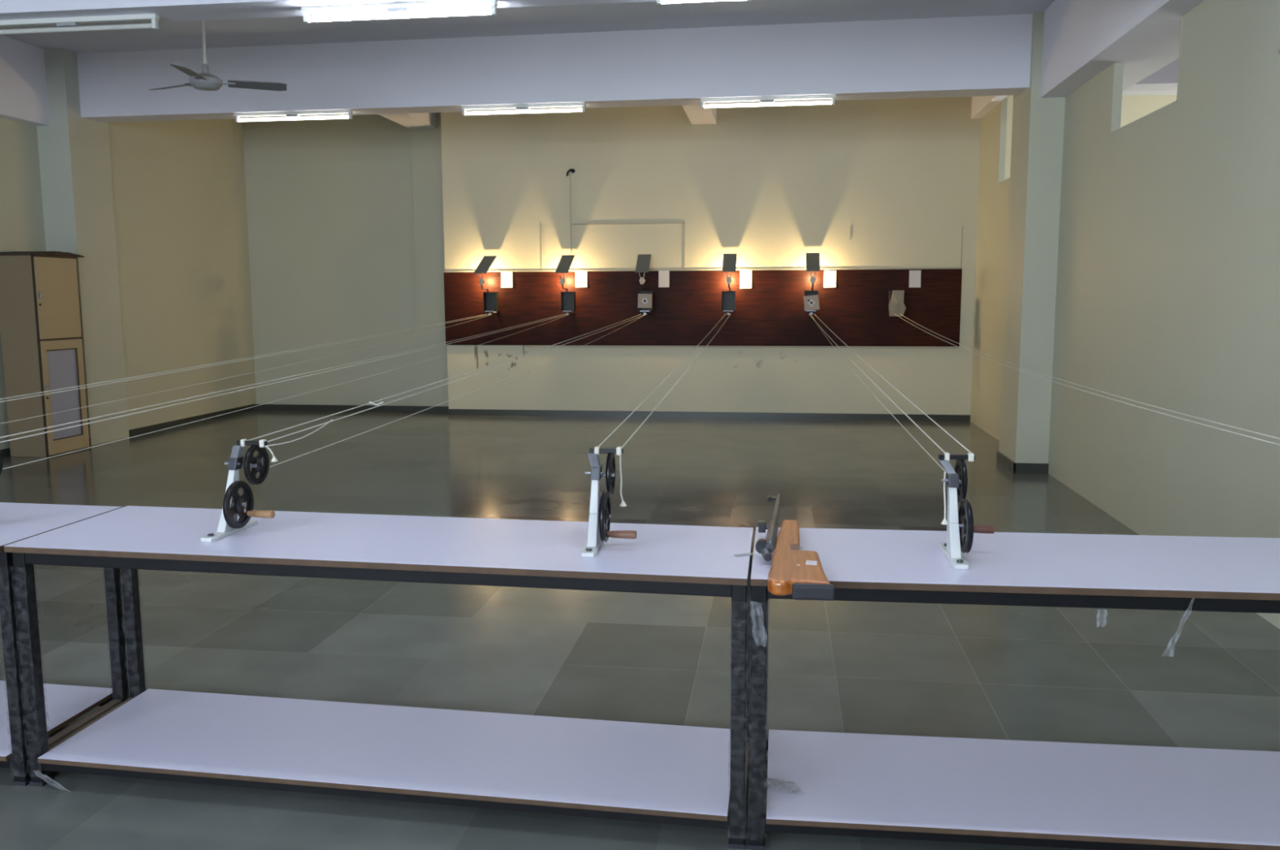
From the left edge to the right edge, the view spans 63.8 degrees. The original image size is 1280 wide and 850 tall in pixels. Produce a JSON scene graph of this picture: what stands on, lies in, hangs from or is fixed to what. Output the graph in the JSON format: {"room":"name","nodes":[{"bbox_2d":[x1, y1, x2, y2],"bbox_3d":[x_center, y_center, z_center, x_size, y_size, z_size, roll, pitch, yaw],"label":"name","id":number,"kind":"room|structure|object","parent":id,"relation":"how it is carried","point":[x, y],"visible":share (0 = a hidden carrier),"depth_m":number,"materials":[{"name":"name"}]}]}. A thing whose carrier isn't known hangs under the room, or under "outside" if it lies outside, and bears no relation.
{"room":"sports facility","nodes":[
{"label":"sports facility","id":0,"kind":"room"},
{"bbox_2d":[0,117,45,449],"bbox_3d":[-6.949,-0.938,3.630,0.230,4.000,13.500,1,7,8],"label":"wall","id":1,"kind":"structure","parent":0,"point":[21,211],"depth_m":9.86,"materials":[{"name":"beige paint"}]},
{"bbox_2d":[0,34,49,125],"bbox_3d":[-6.836,-2.498,3.416,0.270,0.810,13.500,1,7,8],"label":"beam","id":2,"kind":"structure","parent":1,"relation":"attached to","point":[23,79],"depth_m":9.73,"materials":[{"name":"white paint"}]},
{"bbox_2d":[0,438,91,457],"bbox_3d":[-6.660,1.013,3.839,0.340,0.075,13.500,1,7,8],"label":"baseboard","id":3,"kind":"structure","parent":1,"relation":"attached to","point":[5,452],"depth_m":9.74,"materials":[{"name":"stone"}]},
{"bbox_2d":[0,0,657,29],"bbox_3d":[-1.825,-2.775,5.711,9.320,0.875,0.330,1,7,8],"label":"ceiling","id":4,"kind":"structure","parent":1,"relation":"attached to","point":[168,11],"depth_m":5.80,"materials":[{"name":"white paint"}]},
{"bbox_2d":[0,13,159,34],"bbox_3d":[-3.320,-2.321,5.968,1.120,0.080,0.048,1,7,8],"label":"tube light","id":5,"kind":"object","parent":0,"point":[64,24],"visible":1,"depth_m":5.94,"materials":[{"name":"white glass"}]},
{"bbox_2d":[108,118,256,429],"bbox_3d":[-5.608,-2.034,12.244,0.550,4.000,2.830,1,7,8],"label":"wall","id":6,"kind":"structure","parent":0,"point":[180,199],"depth_m":12.04,"materials":[{"name":"beige paint"}]},
{"bbox_2d":[36,48,128,444],"bbox_3d":[-5.830,-1.818,10.547,0.570,4.000,0.620,1,7,8],"label":"pillar","id":7,"kind":"structure","parent":6,"relation":"attached to","point":[74,150],"depth_m":10.38,"materials":[{"name":"paint"}]},
{"bbox_2d":[128,404,253,436],"bbox_3d":[-5.331,-0.074,12.379,0.015,0.075,2.680,1,7,8],"label":"baseboard","id":8,"kind":"structure","parent":6,"relation":"attached to","point":[149,428],"depth_m":12.14,"materials":[{"name":"stone"}]},
{"bbox_2d":[76,13,1032,122],"bbox_3d":[-1.183,-3.270,9.395,9.008,0.825,0.319,1,7,12],"label":"beam","id":9,"kind":"structure","parent":6,"relation":"attached to","point":[980,55],"depth_m":9.11,"materials":[{"name":"white paint"}]},
{"bbox_2d":[234,109,352,122],"bbox_3d":[-3.312,-2.948,9.810,1.230,0.080,0.048,2,8,12],"label":"tube light","id":10,"kind":"object","parent":9,"relation":"attached to","point":[292,115],"visible":1,"depth_m":9.79,"materials":[{"name":"white glass"}]},
{"bbox_2d":[461,102,586,115],"bbox_3d":[-1.061,-2.863,9.317,1.175,0.080,0.048,2,8,12],"label":"tube light","id":11,"kind":"object","parent":9,"relation":"attached to","point":[521,108],"visible":1,"depth_m":9.30,"materials":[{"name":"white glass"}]},
{"bbox_2d":[242,114,419,405],"bbox_3d":[-3.925,-2.197,13.483,3.150,4.000,0.200,1,7,8],"label":"wall","id":12,"kind":"structure","parent":0,"point":[330,207],"depth_m":13.40,"materials":[{"name":"beige paint"}]},
{"bbox_2d":[253,404,448,412],"bbox_3d":[-3.777,-0.222,13.503,2.790,0.075,0.015,1,7,8],"label":"baseboard","id":13,"kind":"structure","parent":12,"relation":"attached to","point":[264,406],"depth_m":13.50,"materials":[{"name":"stone"}]},
{"bbox_2d":[378,112,436,128],"bbox_3d":[-2.912,-3.723,11.452,0.340,0.370,2.940,1,7,8],"label":"beam","id":14,"kind":"structure","parent":12,"relation":"attached to","point":[417,120],"depth_m":12.42,"materials":[{"name":"white paint"}]},
{"bbox_2d":[411,112,448,406],"bbox_3d":[-2.632,-2.136,13.161,0.480,3.950,0.100,1,7,8],"label":"pillar","id":15,"kind":"structure","parent":12,"relation":"attached to","point":[426,144],"depth_m":13.12,"materials":[{"name":"beige paint"}]},
{"bbox_2d":[301,0,497,22],"bbox_3d":[-1.338,-2.295,5.700,1.120,0.080,0.048,1,7,8],"label":"tube light","id":16,"kind":"object","parent":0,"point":[395,10],"visible":1,"depth_m":5.68,"materials":[{"name":"white glass"}]},
{"bbox_2d":[0,0,1177,97],"bbox_3d":[0.201,-2.895,4.182,15.200,0.424,17.600,1,7,8],"label":"ceiling","id":17,"kind":"structure","parent":0,"point":[637,15],"depth_m":8.76,"materials":[{"name":"white paint"}]},
{"bbox_2d":[149,20,286,90],"bbox_3d":[-3.215,-2.860,7.377,1.064,0.834,0.869,1,7,8],"label":"ceiling fan","id":18,"kind":"object","parent":17,"relation":"hanging from","point":[205,81],"visible":1,"depth_m":7.51,"materials":[{"name":"white metal"}]},
{"bbox_2d":[657,0,728,4],"bbox_3d":[0.638,-2.258,5.353,1.120,0.080,0.048,1,7,9],"label":"tube light","id":19,"kind":"object","parent":17,"relation":"attached to","point":[659,2],"visible":1,"depth_m":5.42,"materials":[{"name":"white glass"}]},
{"bbox_2d":[1122,57,1178,92],"bbox_3d":[5.787,-3.129,8.077,3.980,0.825,0.320,1,7,8],"label":"trim","id":20,"kind":"structure","parent":17,"relation":"attached to","point":[1166,78],"depth_m":8.20,"materials":[{"name":"white paint"}]},
{"bbox_2d":[0,409,1279,849],"bbox_3d":[0.215,0.980,4.673,15.200,0.120,17.600,1,7,8],"label":"floor","id":21,"kind":"structure","parent":0,"point":[1108,676],"depth_m":4.59,"materials":[{"name":"stone"}]},
{"bbox_2d":[0,254,89,457],"bbox_3d":[-5.721,-0.669,9.885,0.414,1.886,0.602,1,7,8],"label":"tall cabinet","id":22,"kind":"object","parent":21,"relation":"on","point":[41,324],"visible":0.93,"depth_m":9.67,"materials":[{"name":"beige laminate"}]},
{"bbox_2d":[0,250,84,257],"bbox_3d":[-5.733,-1.630,9.795,0.430,0.044,0.720,1,7,8],"label":"board","id":23,"kind":"object","parent":22,"relation":"on","point":[50,252],"visible":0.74,"depth_m":9.60,"materials":[{"name":"brown wood"}]},
{"bbox_2d":[0,502,129,786],"bbox_3d":[-2.947,0.684,3.580,2.225,0.765,0.580,1,7,10],"label":"table","id":24,"kind":"object","parent":21,"relation":"on","point":[64,704],"visible":0.65,"depth_m":3.44,"materials":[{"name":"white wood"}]},
{"bbox_2d":[0,453,3,475],"bbox_3d":[-2.103,0.198,3.228,0.153,0.281,0.301,1,7,8],"label":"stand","id":25,"kind":"object","parent":24,"relation":"on","point":[1,457],"visible":1,"depth_m":3.36,"materials":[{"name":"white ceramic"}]},
{"bbox_2d":[0,313,569,469],"bbox_3d":[-1.484,-0.599,7.889,0.079,0.338,9.340,1,7,8],"label":"pull cord","id":26,"kind":"object","parent":25,"relation":"attached to","point":[564,313],"visible":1,"depth_m":4.60,"materials":[{"name":"white fabric"}]},
{"bbox_2d":[0,693,112,760],"bbox_3d":[-2.946,0.973,3.612,2.122,0.015,0.550,1,7,10],"label":"shelf","id":27,"kind":"object","parent":24,"relation":"attached to","point":[61,708],"depth_m":3.51,"materials":[{"name":"white laminate"}]},
{"bbox_2d":[4,505,753,848],"bbox_3d":[-0.766,0.723,3.210,2.236,0.765,0.592,1,7,10],"label":"table","id":28,"kind":"object","parent":21,"relation":"on","point":[689,775],"visible":0.97,"depth_m":3.11,"materials":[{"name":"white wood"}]},
{"bbox_2d":[200,438,277,542],"bbox_3d":[-1.235,0.196,3.218,0.153,0.281,0.301,1,7,11],"label":"pulley","id":29,"kind":"object","parent":28,"relation":"on","point":[233,504],"visible":1,"depth_m":3.23,"materials":[{"name":"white metal"}]},
{"bbox_2d":[247,313,647,466],"bbox_3d":[-0.570,-0.592,7.811,0.107,0.338,9.250,1,7,8],"label":"pull cord","id":30,"kind":"object","parent":29,"relation":"attached to","point":[378,404],"visible":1,"depth_m":4.35,"materials":[{"name":"white fabric"}]},
{"bbox_2d":[37,758,729,821],"bbox_3d":[-0.766,1.012,3.241,2.134,0.015,0.562,1,7,10],"label":"shelf","id":31,"kind":"object","parent":28,"relation":"attached to","point":[698,789],"depth_m":3.01,"materials":[{"name":"white laminate"}]},
{"bbox_2d":[580,446,636,557],"bbox_3d":[-0.087,0.216,3.027,0.153,0.281,0.301,1,7,6],"label":"stand","id":32,"kind":"object","parent":28,"relation":"on","point":[600,516],"visible":1,"depth_m":3.02,"materials":[{"name":"white metal"}]},
{"bbox_2d":[598,313,730,448],"bbox_3d":[0.468,-0.620,7.624,0.079,0.244,9.211,1,7,7],"label":"pull cord","id":33,"kind":"object","parent":32,"relation":"attached to","point":[725,313],"visible":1,"depth_m":4.29,"materials":[{"name":"white fabric"}]},
{"bbox_2d":[729,552,759,556],"bbox_3d":[0.301,0.368,2.919,0.106,0.003,0.020,-3,8,-23],"label":"tag","id":34,"kind":"object","parent":28,"relation":"on","point":[745,553],"visible":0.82,"depth_m":2.91,"materials":[{"name":"metal"}]},
{"bbox_2d":[747,526,1279,849],"bbox_3d":[1.417,0.753,2.902,2.206,0.765,0.605,1,7,6],"label":"table","id":35,"kind":"object","parent":21,"relation":"on","point":[988,791],"visible":0.92,"depth_m":2.84,"materials":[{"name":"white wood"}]},
{"bbox_2d":[755,493,835,600],"bbox_3d":[0.408,0.328,3.019,0.161,0.050,1.173,0,7,2],"label":"rifle","id":36,"kind":"object","parent":35,"relation":"on","point":[794,571],"visible":1,"depth_m":2.64,"materials":[{"name":"orange wood"}]},
{"bbox_2d":[937,452,995,568],"bbox_3d":[0.924,0.230,2.885,0.155,0.281,0.301,1,7,6],"label":"pulley","id":37,"kind":"object","parent":35,"relation":"on","point":[961,528],"visible":1,"depth_m":2.88,"materials":[{"name":"white metal"}]},
{"bbox_2d":[810,313,970,472],"bbox_3d":[1.464,-0.563,7.523,0.079,0.338,9.277,1,7,7],"label":"pull cord","id":38,"kind":"object","parent":37,"relation":"attached to","point":[957,441],"visible":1,"depth_m":4.30,"materials":[{"name":"white fabric"}]},
{"bbox_2d":[766,818,1279,849],"bbox_3d":[1.417,1.043,2.933,2.103,0.015,0.575,1,7,6],"label":"shelf","id":39,"kind":"object","parent":35,"relation":"attached to","point":[1188,833],"depth_m":2.71,"materials":[{"name":"white laminate"}]},
{"bbox_3d":[1.991,0.243,2.755,0.153,0.281,0.301,1,7,8],"label":"stand","id":40,"kind":"object","parent":35,"relation":"on","visible":0},
{"bbox_2d":[894,313,1279,445],"bbox_3d":[2.474,-0.586,7.359,0.079,0.260,9.206,1,7,6],"label":"pull cord","id":41,"kind":"object","parent":40,"relation":"attached to","point":[895,313],"visible":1,"depth_m":4.47,"materials":[{"name":"white fabric"}]},
{"bbox_2d":[700,94,835,108],"bbox_3d":[1.094,-2.781,8.845,1.155,0.080,0.048,2,8,12],"label":"tube light","id":42,"kind":"object","parent":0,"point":[764,100],"visible":1,"depth_m":8.83,"materials":[{"name":"white glass"}]},
{"bbox_2d":[440,94,1177,414],"bbox_3d":[3.110,-2.031,12.159,11.150,3.950,0.250,1,7,8],"label":"wall","id":43,"kind":"structure","parent":0,"point":[771,187],"depth_m":12.30,"materials":[{"name":"beige paint"}]},
{"bbox_2d":[540,223,542,270],"bbox_3d":[-1.206,-2.181,12.600,0.010,0.560,0.009,1,7,8],"label":"conduit","id":44,"kind":"object","parent":43,"relation":"attached to","point":[540,224],"visible":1,"depth_m":12.59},
{"bbox_2d":[566,168,574,176],"bbox_3d":[-0.838,-3.051,12.411,0.113,0.090,0.054,-6,9,-38],"label":"wall hook","id":45,"kind":"object","parent":43,"relation":"attached to","point":[572,170],"visible":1,"depth_m":12.39,"materials":[{"name":"black paint"}]},
{"bbox_2d":[569,173,571,270],"bbox_3d":[-0.843,-2.474,12.513,0.010,1.160,0.009,1,7,8],"label":"conduit","id":46,"kind":"object","parent":43,"relation":"attached to","point":[570,173],"visible":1,"depth_m":12.49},
{"bbox_2d":[572,222,684,269],"bbox_3d":[-0.141,-2.167,12.456,1.375,0.560,0.009,1,7,8],"label":"conduit","id":47,"kind":"object","parent":43,"relation":"attached to","point":[637,223],"visible":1,"depth_m":12.40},
{"bbox_2d":[682,103,716,124],"bbox_3d":[0.557,-3.571,10.670,0.290,0.400,2.980,1,7,8],"label":"beam","id":48,"kind":"structure","parent":43,"relation":"attached to","point":[696,115],"depth_m":11.58,"materials":[{"name":"white paint"}]},
{"bbox_2d":[444,268,961,346],"bbox_3d":[0.654,-1.411,12.436,6.245,0.901,0.021,1,7,8],"label":"board","id":49,"kind":"object","parent":43,"relation":"attached to","point":[771,313],"visible":1,"depth_m":12.41,"materials":[{"name":"brown wood"}]},
{"bbox_2d":[473,255,497,289],"bbox_3d":[-1.890,-1.863,12.569,0.156,0.419,0.313,3,8,21],"label":"lamp","id":50,"kind":"object","parent":49,"relation":"attached to","point":[486,261],"visible":1,"depth_m":12.54,"materials":[{"name":"grey metal"}]},
{"bbox_2d":[479,278,484,284],"bbox_3d":[-1.921,-1.741,12.486,0.066,0.080,0.055,1,7,8],"label":"socket","id":51,"kind":"object","parent":50,"relation":"attached to","point":[482,281],"depth_m":12.46,"materials":[{"name":"plastic"}]},
{"bbox_2d":[483,292,498,315],"bbox_3d":[-1.820,-1.492,12.624,0.160,0.280,0.251,1,7,8],"label":"holder","id":52,"kind":"object","parent":49,"relation":"attached to","point":[491,300],"visible":0.99,"depth_m":12.63,"materials":[{"name":"metal"}]},
{"bbox_2d":[484,311,497,315],"bbox_3d":[-1.827,-1.372,12.586,0.110,0.052,0.145,1,7,8],"label":"tray","id":53,"kind":"object","parent":52,"relation":"on","point":[489,312],"depth_m":12.52,"materials":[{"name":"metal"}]},
{"bbox_2d":[501,271,512,287],"bbox_3d":[-1.644,-1.794,12.680,0.148,0.196,0.013,1,7,8],"label":"paper sheet","id":54,"kind":"object","parent":49,"relation":"attached to","point":[506,277],"visible":1,"depth_m":12.68,"materials":[{"name":"white paper"}]},
{"bbox_2d":[555,254,574,289],"bbox_3d":[-0.906,-1.850,12.436,0.159,0.419,0.293,2,8,16],"label":"lamp","id":55,"kind":"object","parent":49,"relation":"attached to","point":[565,263],"visible":1,"depth_m":12.40,"materials":[{"name":"grey metal"}]},
{"bbox_2d":[560,277,565,284],"bbox_3d":[-0.930,-1.728,12.352,0.066,0.080,0.055,1,7,8],"label":"socket","id":56,"kind":"object","parent":55,"relation":"attached to","point":[562,281],"depth_m":12.33,"materials":[{"name":"ceramic"}]},
{"bbox_2d":[560,291,575,315],"bbox_3d":[-0.864,-1.479,12.495,0.160,0.280,0.251,1,7,8],"label":"holder","id":57,"kind":"object","parent":49,"relation":"attached to","point":[567,298],"visible":0.98,"depth_m":12.50,"materials":[{"name":"metal"}]},
{"bbox_2d":[562,311,573,315],"bbox_3d":[-0.870,-1.359,12.457,0.110,0.052,0.145,1,7,8],"label":"tray","id":58,"kind":"object","parent":57,"relation":"on","point":[566,312],"depth_m":12.39,"materials":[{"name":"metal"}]},
{"bbox_2d":[575,271,586,287],"bbox_3d":[-0.718,-1.780,12.555,0.145,0.194,0.013,1,7,8],"label":"paper sheet","id":59,"kind":"object","parent":49,"relation":"attached to","point":[580,276],"visible":1,"depth_m":12.56,"materials":[{"name":"white paper"}]},
{"bbox_2d":[635,253,651,288],"bbox_3d":[0.040,-1.838,12.314,0.160,0.419,0.280,1,7,8],"label":"lamp","id":60,"kind":"object","parent":49,"relation":"attached to","point":[643,260],"visible":1,"depth_m":12.27,"materials":[{"name":"grey metal"}]},
{"bbox_2d":[639,277,644,284],"bbox_3d":[0.026,-1.715,12.223,0.066,0.080,0.055,1,7,8],"label":"socket","id":61,"kind":"object","parent":60,"relation":"attached to","point":[642,280],"depth_m":12.20,"materials":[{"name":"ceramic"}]},
{"bbox_2d":[638,291,653,315],"bbox_3d":[0.071,-1.466,12.368,0.160,0.280,0.251,1,7,8],"label":"holder","id":62,"kind":"object","parent":49,"relation":"attached to","point":[644,310],"visible":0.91,"depth_m":12.37,"materials":[{"name":"metal"}]},
{"bbox_2d":[637,293,652,307],"bbox_3d":[0.058,-1.482,12.269,0.168,0.168,0.007,3,8,7],"label":"card","id":63,"kind":"object","parent":62,"relation":"in","point":[644,300],"visible":1,"depth_m":12.27,"materials":[{"name":"white paper"}]},
{"bbox_2d":[640,310,650,315],"bbox_3d":[0.064,-1.347,12.330,0.110,0.052,0.145,1,7,8],"label":"tray","id":64,"kind":"object","parent":62,"relation":"on","point":[644,312],"depth_m":12.26,"materials":[{"name":"grey metal"}]},
{"bbox_2d":[658,270,669,287],"bbox_3d":[0.289,-1.765,12.419,0.130,0.201,0.013,1,7,8],"label":"paper sheet","id":65,"kind":"object","parent":49,"relation":"attached to","point":[664,275],"visible":1,"depth_m":12.42,"materials":[{"name":"white paper"}]},
{"bbox_2d":[443,266,962,271],"bbox_3d":[0.652,-1.868,12.377,6.245,0.016,0.024,1,7,8],"label":"batten","id":66,"kind":"object","parent":49,"relation":"attached to","point":[942,267],"visible":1,"depth_m":12.30,"materials":[{"name":"beige wood"}]},
{"bbox_2d":[721,290,735,315],"bbox_3d":[1.057,-1.453,12.235,0.160,0.280,0.251,1,7,8],"label":"holder","id":67,"kind":"object","parent":49,"relation":"attached to","point":[728,297],"visible":1,"depth_m":12.24,"materials":[{"name":"metal"}]},
{"bbox_2d":[723,310,733,315],"bbox_3d":[1.050,-1.333,12.197,0.110,0.052,0.145,1,7,8],"label":"tray","id":68,"kind":"object","parent":67,"relation":"on","point":[728,312],"depth_m":12.13,"materials":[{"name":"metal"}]},
{"bbox_2d":[722,253,737,288],"bbox_3d":[1.061,-1.824,12.176,0.160,0.419,0.280,1,7,8],"label":"lamp","id":69,"kind":"object","parent":49,"relation":"attached to","point":[729,264],"visible":1,"depth_m":12.13,"materials":[{"name":"grey metal"}]},
{"bbox_2d":[726,276,732,283],"bbox_3d":[1.047,-1.701,12.085,0.066,0.080,0.055,1,7,8],"label":"socket","id":70,"kind":"object","parent":69,"relation":"attached to","point":[729,280],"depth_m":12.06,"materials":[{"name":"plastic"}]},
{"bbox_2d":[524,345,959,348],"bbox_3d":[1.156,-0.946,12.427,5.235,0.020,0.022,1,7,8],"label":"batten","id":71,"kind":"object","parent":49,"relation":"attached to","point":[664,346],"visible":1,"depth_m":12.40,"materials":[{"name":"beige wood"}]},
{"bbox_2d":[739,270,751,288],"bbox_3d":[1.266,-1.741,12.289,0.142,0.212,0.013,1,7,8],"label":"paper sheet","id":72,"kind":"object","parent":49,"relation":"attached to","point":[745,276],"visible":1,"depth_m":12.29,"materials":[{"name":"white paper"}]},
{"bbox_2d":[804,290,818,315],"bbox_3d":[2.017,-1.440,12.105,0.160,0.280,0.251,1,7,8],"label":"holder","id":73,"kind":"object","parent":49,"relation":"attached to","point":[806,292],"visible":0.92,"depth_m":12.10,"materials":[{"name":"metal"}]},
{"bbox_2d":[803,294,819,311],"bbox_3d":[2.004,-1.428,12.010,0.188,0.188,0.007,1,7,8],"label":"card","id":74,"kind":"object","parent":73,"relation":"in","point":[811,302],"visible":1,"depth_m":12.01,"materials":[{"name":"white paper"}]},
{"bbox_2d":[806,310,816,315],"bbox_3d":[2.010,-1.321,12.067,0.110,0.052,0.145,1,7,8],"label":"tray","id":75,"kind":"object","parent":73,"relation":"on","point":[811,311],"depth_m":12.00,"materials":[{"name":"grey metal"}]},
{"bbox_2d":[805,252,820,288],"bbox_3d":[2.025,-1.811,12.046,0.160,0.419,0.280,1,7,8],"label":"lamp","id":76,"kind":"object","parent":49,"relation":"attached to","point":[812,260],"visible":1,"depth_m":12.00,"materials":[{"name":"grey metal"}]},
{"bbox_2d":[809,275,815,283],"bbox_3d":[2.011,-1.688,11.954,0.066,0.080,0.055,1,7,8],"label":"socket","id":77,"kind":"object","parent":76,"relation":"attached to","point":[812,279],"depth_m":11.93,"materials":[{"name":"ceramic"}]},
{"bbox_2d":[823,270,835,287],"bbox_3d":[2.247,-1.727,12.156,0.143,0.199,0.013,1,7,8],"label":"paper sheet","id":78,"kind":"object","parent":49,"relation":"attached to","point":[829,276],"visible":1,"depth_m":12.16,"materials":[{"name":"white paper"}]},
{"bbox_2d":[888,290,892,310],"bbox_3d":[2.981,-1.427,11.975,0.160,0.280,0.251,1,7,8],"label":"holder","id":79,"kind":"object","parent":49,"relation":"attached to","point":[890,291],"visible":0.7,"depth_m":11.94,"materials":[{"name":"metal"}]},
{"bbox_2d":[888,289,906,316],"bbox_3d":[2.963,-1.398,11.825,0.195,0.300,0.029,1,7,8],"label":"cardboard piece","id":80,"kind":"object","parent":79,"relation":"attached to","point":[896,305],"visible":1,"depth_m":11.82,"materials":[{"name":"beige cardboard"}]},
{"bbox_2d":[908,270,920,287],"bbox_3d":[3.217,-1.709,12.025,0.133,0.199,0.013,1,7,8],"label":"paper sheet","id":81,"kind":"object","parent":49,"relation":"attached to","point":[914,275],"visible":1,"depth_m":12.03,"materials":[{"name":"white paper"}]},
{"bbox_2d":[448,408,970,421],"bbox_3d":[0.739,-0.124,12.592,6.395,0.075,0.015,1,7,8],"label":"baseboard","id":82,"kind":"structure","parent":43,"relation":"attached to","point":[451,411],"depth_m":12.56,"materials":[{"name":"stone"}]},
{"bbox_2d":[960,226,963,266],"bbox_3d":[3.736,-2.071,11.937,0.010,0.470,0.009,1,7,8],"label":"conduit","id":83,"kind":"object","parent":43,"relation":"attached to","point":[962,226],"visible":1,"depth_m":11.94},
{"bbox_2d":[969,0,1279,628],"bbox_3d":[2.817,-0.973,3.814,0.055,3.950,16.500,1,7,8],"label":"wall","id":84,"kind":"structure","parent":0,"point":[1167,297],"depth_m":5.91,"materials":[{"name":"beige paint"}]},
{"bbox_2d":[971,95,1007,119],"bbox_3d":[3.641,-3.522,10.269,0.110,0.420,2.950,1,7,8],"label":"beam","id":85,"kind":"structure","parent":84,"relation":"attached to","point":[980,105],"depth_m":11.17,"materials":[{"name":"white paint"}]},
{"bbox_2d":[997,98,1009,185],"bbox_3d":[3.676,-2.852,9.968,0.061,0.874,1.508,1,7,8],"label":"window","id":86,"kind":"structure","parent":84,"relation":"in","point":[1004,102],"depth_m":10.69,"materials":[{"name":"white glass"}]},
{"bbox_2d":[999,11,1065,463],"bbox_3d":[3.368,-1.571,8.719,0.345,3.900,0.660,1,7,8],"label":"pillar","id":87,"kind":"structure","parent":84,"relation":"attached to","point":[1037,122],"depth_m":8.50,"materials":[{"name":"beige paint"}]},
{"bbox_2d":[995,450,1048,473],"bbox_3d":[3.326,0.321,8.961,0.283,0.085,0.688,1,7,8],"label":"baseboard","id":88,"kind":"structure","parent":87,"relation":"attached to","point":[1018,468],"depth_m":8.63,"materials":[{"name":"stone"}]},
{"bbox_2d":[1040,0,1204,97],"bbox_3d":[2.635,-2.264,1.838,0.570,0.890,12.890,1,7,8],"label":"beam","id":89,"kind":"structure","parent":84,"relation":"attached to","point":[1082,38],"depth_m":6.92,"materials":[{"name":"white paint"}]},
{"bbox_2d":[1110,15,1182,134],"bbox_3d":[3.192,-2.191,6.456,0.061,0.539,1.228,1,7,8],"label":"window","id":90,"kind":"structure","parent":84,"relation":"in","point":[1117,77],"depth_m":7.04,"materials":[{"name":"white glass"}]},
{"bbox_2d":[1278,31,1279,53],"bbox_3d":[2.857,-1.880,4.009,0.061,0.539,1.328,1,7,8],"label":"window","id":91,"kind":"structure","parent":84,"relation":"in","point":[1279,31],"depth_m":4.69,"materials":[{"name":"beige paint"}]},
{"bbox_3d":[-2.900,0.202,3.226,0.153,0.281,0.301,1,7,8],"label":"stand","id":92,"kind":"object","parent":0,"visible":0},
{"bbox_2d":[0,313,492,423],"bbox_3d":[-2.369,-0.603,7.953,0.079,0.338,9.453,1,7,6],"label":"pull cord","id":93,"kind":"object","parent":92,"relation":"attached to","point":[486,313],"visible":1,"depth_m":5.91,"materials":[{"name":"white fabric"}]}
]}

